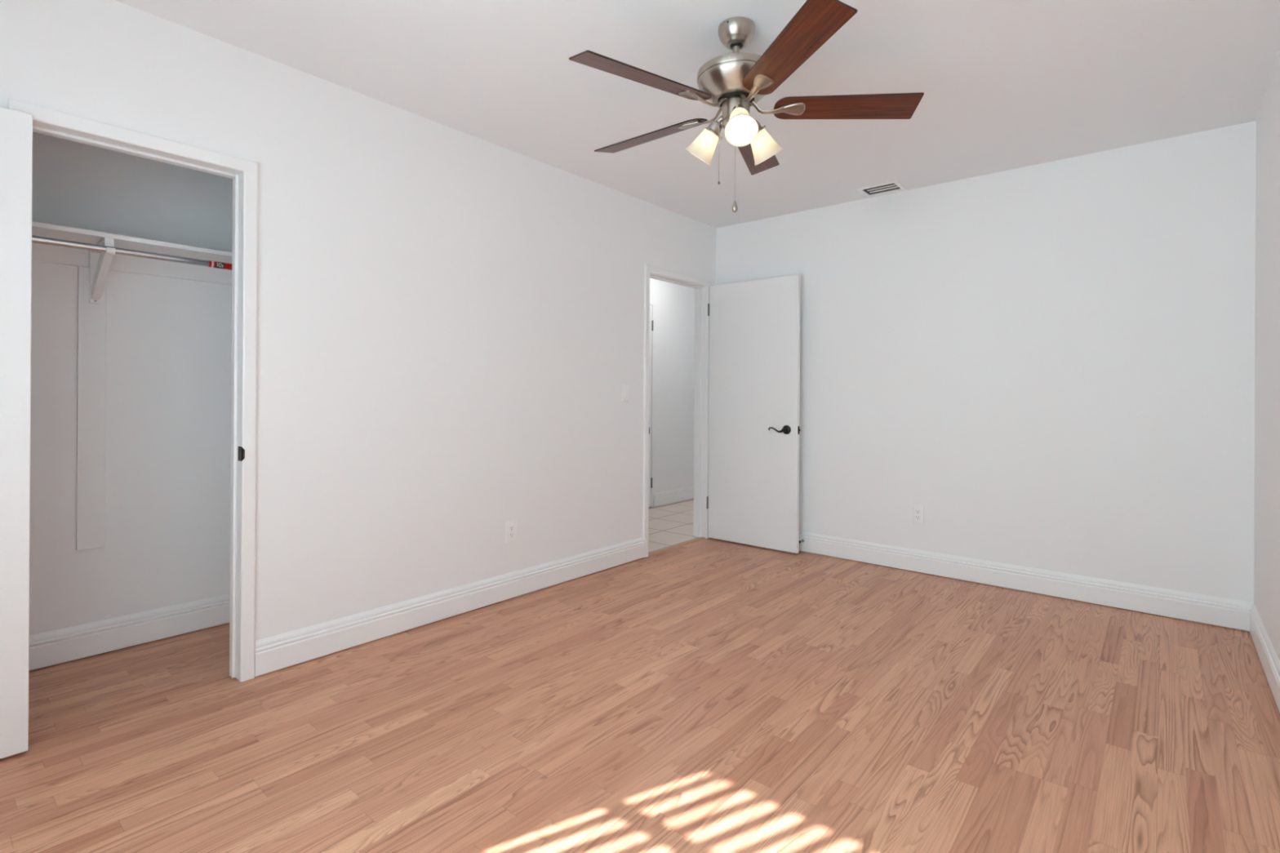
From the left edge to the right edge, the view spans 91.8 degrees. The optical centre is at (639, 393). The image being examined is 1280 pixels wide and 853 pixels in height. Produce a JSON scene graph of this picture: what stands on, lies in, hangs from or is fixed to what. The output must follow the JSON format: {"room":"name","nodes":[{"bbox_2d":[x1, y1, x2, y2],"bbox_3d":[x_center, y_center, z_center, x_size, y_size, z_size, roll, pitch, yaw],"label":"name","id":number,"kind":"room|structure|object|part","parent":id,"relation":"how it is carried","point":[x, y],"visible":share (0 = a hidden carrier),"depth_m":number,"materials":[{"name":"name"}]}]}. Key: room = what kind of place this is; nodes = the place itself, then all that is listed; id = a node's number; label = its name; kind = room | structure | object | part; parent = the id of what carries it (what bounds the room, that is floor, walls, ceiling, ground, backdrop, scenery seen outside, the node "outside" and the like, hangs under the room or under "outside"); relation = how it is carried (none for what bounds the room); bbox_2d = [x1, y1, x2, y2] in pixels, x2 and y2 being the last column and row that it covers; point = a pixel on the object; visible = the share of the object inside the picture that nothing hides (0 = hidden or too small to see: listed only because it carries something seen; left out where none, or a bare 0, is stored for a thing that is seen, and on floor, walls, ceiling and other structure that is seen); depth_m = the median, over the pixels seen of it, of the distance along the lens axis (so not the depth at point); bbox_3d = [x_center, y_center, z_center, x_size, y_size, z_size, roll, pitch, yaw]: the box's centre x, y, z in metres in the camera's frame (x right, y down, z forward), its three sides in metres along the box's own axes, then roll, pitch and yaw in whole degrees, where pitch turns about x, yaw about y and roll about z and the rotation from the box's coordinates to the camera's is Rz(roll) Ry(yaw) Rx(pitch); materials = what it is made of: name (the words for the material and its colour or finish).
{"room":"empty bedroom","nodes":[
{"label":"empty bedroom","id":0,"kind":"room"},
{"bbox_2d":[29,131,232,671],"bbox_3d":[-2.393,-0.116,2.603,0.110,2.440,1.620,0,0,40],"label":"wall","id":1,"kind":"structure","parent":0,"point":[169,340],"depth_m":2.73,"materials":[{"name":"paint"}]},
{"bbox_2d":[75,266,106,550],"bbox_3d":[-2.305,0.060,2.608,0.018,1.175,0.089,0,0,40],"label":"board","id":2,"kind":"object","parent":1,"relation":"attached to","point":[91,317],"visible":0.8,"depth_m":2.60,"materials":[{"name":"paint"}]},
{"bbox_2d":[88,237,115,304],"bbox_3d":[-2.170,-0.494,2.506,0.314,0.230,0.035,0,0,40],"label":"shelf bracket","id":3,"kind":"object","parent":2,"relation":"attached to","point":[100,262],"visible":0.88,"depth_m":2.53,"materials":[{"name":"metal"}]},
{"bbox_3d":[-2.285,-0.495,2.603,0.012,0.230,0.035,0,0,40],"label":"wall plate","id":4,"kind":"part","parent":3,"relation":"part of","materials":[{"name":"paint"}]},
{"bbox_3d":[-2.178,-0.600,2.514,0.267,0.019,0.027,0,0,40],"label":"arm","id":5,"kind":"part","parent":3,"relation":"part of","materials":[{"name":"paint"}]},
{"bbox_2d":[31,235,231,270],"bbox_3d":[-2.141,-0.561,2.324,0.028,0.028,1.506,0,0,40],"label":"closet rod","id":6,"kind":"object","parent":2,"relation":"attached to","point":[35,239],"visible":0.8,"depth_m":2.46,"materials":[{"name":"silver metal"}]},
{"bbox_2d":[215,261,224,268],"bbox_3d":[-1.828,-0.559,2.695,0.028,0.028,0.031,0,0,40],"label":"print","id":7,"kind":"object","parent":6,"relation":"on","point":[218,264],"depth_m":2.69},
{"bbox_2d":[28,593,230,671],"bbox_3d":[-2.384,1.031,2.522,0.016,0.134,1.520,0,0,40],"label":"baseboard","id":8,"kind":"structure","parent":1,"relation":"attached to","point":[74,642],"depth_m":2.69,"materials":[{"name":"paint"}]},
{"bbox_2d":[31,242,231,284],"bbox_3d":[-2.373,-0.571,2.523,0.018,0.081,1.512,0,0,40],"label":"board","id":9,"kind":"object","parent":1,"relation":"attached to","point":[44,253],"visible":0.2,"depth_m":2.72,"materials":[{"name":"paint"}]},
{"bbox_2d":[31,221,231,263],"bbox_3d":[-2.265,-0.620,2.433,0.299,0.018,1.512,0,0,40],"label":"closet shelf","id":10,"kind":"object","parent":9,"relation":"on","point":[41,229],"visible":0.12,"depth_m":2.52,"materials":[{"name":"paint"}]},
{"bbox_2d":[0,0,716,640],"bbox_3d":[-0.253,-0.102,4.003,0.110,2.440,6.520,0,0,40],"label":"wall","id":11,"kind":"structure","parent":0,"point":[451,321],"depth_m":2.88,"materials":[{"name":"paint"}]},
{"bbox_2d":[0,106,32,759],"bbox_3d":[-2.067,0.117,1.714,0.040,1.957,0.548,0,0,40],"label":"door","id":12,"kind":"structure","parent":11,"relation":"in","point":[15,126],"depth_m":1.88,"materials":[{"name":"paint"}]},
{"bbox_2d":[8,97,257,682],"bbox_3d":[-1.762,0.100,2.198,0.133,2.011,0.686,0,0,40],"label":"trim","id":13,"kind":"structure","parent":11,"relation":"attached to","point":[243,173],"depth_m":2.40,"materials":[{"name":"paint"}]},
{"bbox_3d":[-1.546,0.231,2.398,0.040,0.056,0.002,0,0,40],"label":"strike plate","id":14,"kind":"part","parent":13,"relation":"part of","materials":[{"name":"brown metal"}]},
{"bbox_2d":[254,537,644,676],"bbox_3d":[-0.741,1.042,3.334,0.016,0.134,2.376,0,0,40],"label":"baseboard","id":15,"kind":"structure","parent":11,"relation":"attached to","point":[273,653],"depth_m":2.97,"materials":[{"name":"paint"}]},
{"bbox_2d":[506,520,516,542],"bbox_3d":[-0.702,0.751,3.385,0.007,0.115,0.070,0,0,40],"label":"wall outlet","id":16,"kind":"object","parent":11,"relation":"attached to","point":[511,526],"visible":1,"depth_m":3.38,"materials":[{"name":"white plastic"}]},
{"bbox_2d":[509,524,514,537],"bbox_3d":[-0.700,0.751,3.384,0.002,0.067,0.033,0,0,40],"label":"receptacle","id":17,"kind":"object","parent":16,"relation":"attached to","point":[511,526],"depth_m":3.38,"materials":[{"name":"white plastic"}]},
{"bbox_2d":[622,384,629,401],"bbox_3d":[-0.089,-0.005,4.102,0.012,0.115,0.070,0,0,40],"label":"light switch","id":18,"kind":"object","parent":11,"relation":"attached to","point":[625,388],"visible":1,"depth_m":4.09,"materials":[{"name":"white plastic"}]},
{"bbox_2d":[642,264,711,557],"bbox_3d":[0.249,0.118,4.584,0.130,2.004,0.804,0,0,40],"label":"trim","id":19,"kind":"structure","parent":11,"relation":"attached to","point":[701,390],"depth_m":4.83,"materials":[{"name":"paint"}]},
{"bbox_2d":[706,274,800,553],"bbox_3d":[0.810,0.138,4.569,0.763,1.952,0.094,0,0,40],"label":"door","id":20,"kind":"structure","parent":11,"relation":"in","point":[753,499],"depth_m":4.55,"materials":[{"name":"paint"}]},
{"bbox_3d":[0.976,0.254,4.397,0.131,0.038,0.047,0,0,40],"label":"lever","id":21,"kind":"part","parent":20,"relation":"part of","materials":[{"name":"brown metal"}]},
{"bbox_3d":[1.033,0.253,4.385,0.065,0.065,0.016,0,0,40],"label":"handle","id":22,"kind":"part","parent":20,"relation":"part of","materials":[{"name":"brown metal"}]},
{"bbox_2d":[0,498,1279,852],"bbox_3d":[0.513,1.152,3.342,4.403,0.060,6.730,0,0,40],"label":"floor","id":23,"kind":"structure","parent":0,"point":[709,695],"depth_m":2.06,"materials":[{"name":"brown wood"}]},
{"bbox_2d":[648,537,705,555],"bbox_3d":[0.264,1.118,4.565,0.048,0.008,0.704,0,0,40],"label":"threshold","id":24,"kind":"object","parent":23,"relation":"on","point":[700,538],"depth_m":4.54,"materials":[{"name":"brown wood"}]},
{"bbox_2d":[648,278,694,507],"bbox_3d":[-0.594,-0.102,5.351,0.110,2.440,4.900,0,0,40],"label":"wall","id":25,"kind":"structure","parent":0,"point":[673,334],"depth_m":6.36,"materials":[{"name":"paint"}]},
{"bbox_2d":[648,304,653,506],"bbox_3d":[-0.134,0.115,5.838,0.052,1.984,0.754,0,0,40],"label":"door","id":26,"kind":"structure","parent":25,"relation":"in","point":[651,306],"depth_m":6.10,"materials":[{"name":"paint"}]},
{"bbox_2d":[653,485,693,506],"bbox_3d":[0.580,1.054,6.652,0.016,0.134,1.385,0,0,40],"label":"baseboard","id":27,"kind":"structure","parent":25,"relation":"attached to","point":[660,499],"depth_m":6.35,"materials":[{"name":"paint"}]},
{"bbox_2d":[114,0,1279,228],"bbox_3d":[0.528,-1.368,3.345,4.403,0.100,6.730,0,0,40],"label":"ceiling","id":28,"kind":"structure","parent":0,"point":[1006,85],"depth_m":2.55,"materials":[{"name":"paint"}]},
{"bbox_2d":[568,0,924,212],"bbox_3d":[0.313,-0.988,2.257,1.200,0.664,1.252,0,0,40],"label":"ceiling fan","id":29,"kind":"object","parent":28,"relation":"hanging from","point":[734,82],"visible":1,"depth_m":2.15,"materials":[{"name":"brown wood"}]},
{"bbox_3d":[0.021,-1.028,2.022,0.505,0.006,0.130,0,15,-33],"label":"blade","id":30,"kind":"part","parent":29,"relation":"part of","materials":[{"name":"brown wood"}]},
{"bbox_3d":[0.043,-1.027,2.477,0.505,0.006,0.130,0,15,39],"label":"blade","id":31,"kind":"part","parent":29,"relation":"part of","materials":[{"name":"brown wood"}]},
{"bbox_3d":[0.231,-0.915,2.301,0.130,0.133,0.114,0,0,40],"label":"lamp shade","id":32,"kind":"part","parent":29,"relation":"part of","materials":[{"name":"white glass"}]},
{"bbox_3d":[0.285,-0.874,2.235,0.004,0.228,0.004,0,0,-27],"label":"pull chain","id":33,"kind":"part","parent":29,"relation":"part of","materials":[{"name":"silver metal"}]},
{"bbox_3d":[0.344,-0.816,2.242,0.004,0.256,0.004,0,0,18],"label":"pull chain","id":34,"kind":"part","parent":29,"relation":"part of","materials":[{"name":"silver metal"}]},
{"bbox_3d":[0.342,-0.931,2.116,0.056,0.074,0.060,0,0,40],"label":"bulb","id":35,"kind":"part","parent":29,"relation":"part of","materials":[{"name":"white glass"}]},
{"bbox_3d":[0.343,-0.914,2.095,0.118,0.133,0.124,0,0,40],"label":"lamp shade","id":36,"kind":"part","parent":29,"relation":"part of","materials":[{"name":"white glass"}]},
{"bbox_3d":[0.483,-1.024,2.596,0.130,0.006,0.505,-15,-6,20],"label":"blade","id":37,"kind":"part","parent":29,"relation":"part of","materials":[{"name":"brown wood"}]},
{"bbox_3d":[0.468,-0.913,2.293,0.111,0.133,0.128,0,0,40],"label":"lamp shade","id":38,"kind":"part","parent":29,"relation":"part of","materials":[{"name":"white glass"}]},
{"bbox_3d":[0.448,-1.025,1.860,0.130,0.006,0.505,16,-4,-15],"label":"blade","id":39,"kind":"part","parent":29,"relation":"part of","materials":[{"name":"brown wood"}]},
{"bbox_3d":[0.733,-1.023,2.216,0.505,0.006,0.130,0,-15,3],"label":"blade","id":40,"kind":"part","parent":29,"relation":"part of","materials":[{"name":"brown wood"}]},
{"bbox_2d":[856,180,906,196],"bbox_3d":[1.544,-1.353,3.968,0.253,0.096,0.195,0,0,40],"label":"ceiling vent","id":41,"kind":"object","parent":28,"relation":"in","point":[895,186],"visible":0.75,"depth_m":3.99,"materials":[{"name":"white plastic"}]},
{"bbox_2d":[715,120,1256,631],"bbox_3d":[1.845,-0.089,3.953,3.163,2.440,0.110,0,0,40],"label":"wall","id":42,"kind":"structure","parent":0,"point":[1054,362],"depth_m":3.50,"materials":[{"name":"paint"}]},
{"bbox_2d":[911,504,924,524],"bbox_3d":[1.764,0.765,3.939,0.070,0.115,0.007,0,0,40],"label":"wall outlet","id":43,"kind":"object","parent":42,"relation":"attached to","point":[917,511],"visible":1,"depth_m":3.94,"materials":[{"name":"white plastic"}]},
{"bbox_2d":[915,509,920,519],"bbox_3d":[1.762,0.765,3.937,0.033,0.067,0.002,0,0,40],"label":"receptacle","id":44,"kind":"object","parent":43,"relation":"attached to","point":[917,512],"depth_m":3.94,"materials":[{"name":"white plastic"}]},
{"bbox_2d":[799,531,1253,631],"bbox_3d":[1.756,1.057,3.938,3.053,0.134,0.016,0,0,40],"label":"baseboard","id":45,"kind":"structure","parent":42,"relation":"attached to","point":[1226,612],"depth_m":3.48,"materials":[{"name":"paint"}]},
{"bbox_2d":[1253,50,1279,661],"bbox_3d":[1.483,-0.095,1.157,0.110,2.440,4.630,0,0,40],"label":"wall","id":46,"kind":"structure","parent":0,"point":[1267,329],"depth_m":2.59,"materials":[{"name":"paint"}]},
{"bbox_2d":[1248,602,1279,713],"bbox_3d":[1.464,1.052,1.238,0.016,0.134,4.520,0,0,40],"label":"baseboard","id":47,"kind":"structure","parent":46,"relation":"attached to","point":[1270,663],"depth_m":2.50,"materials":[{"name":"paint"}]}
]}

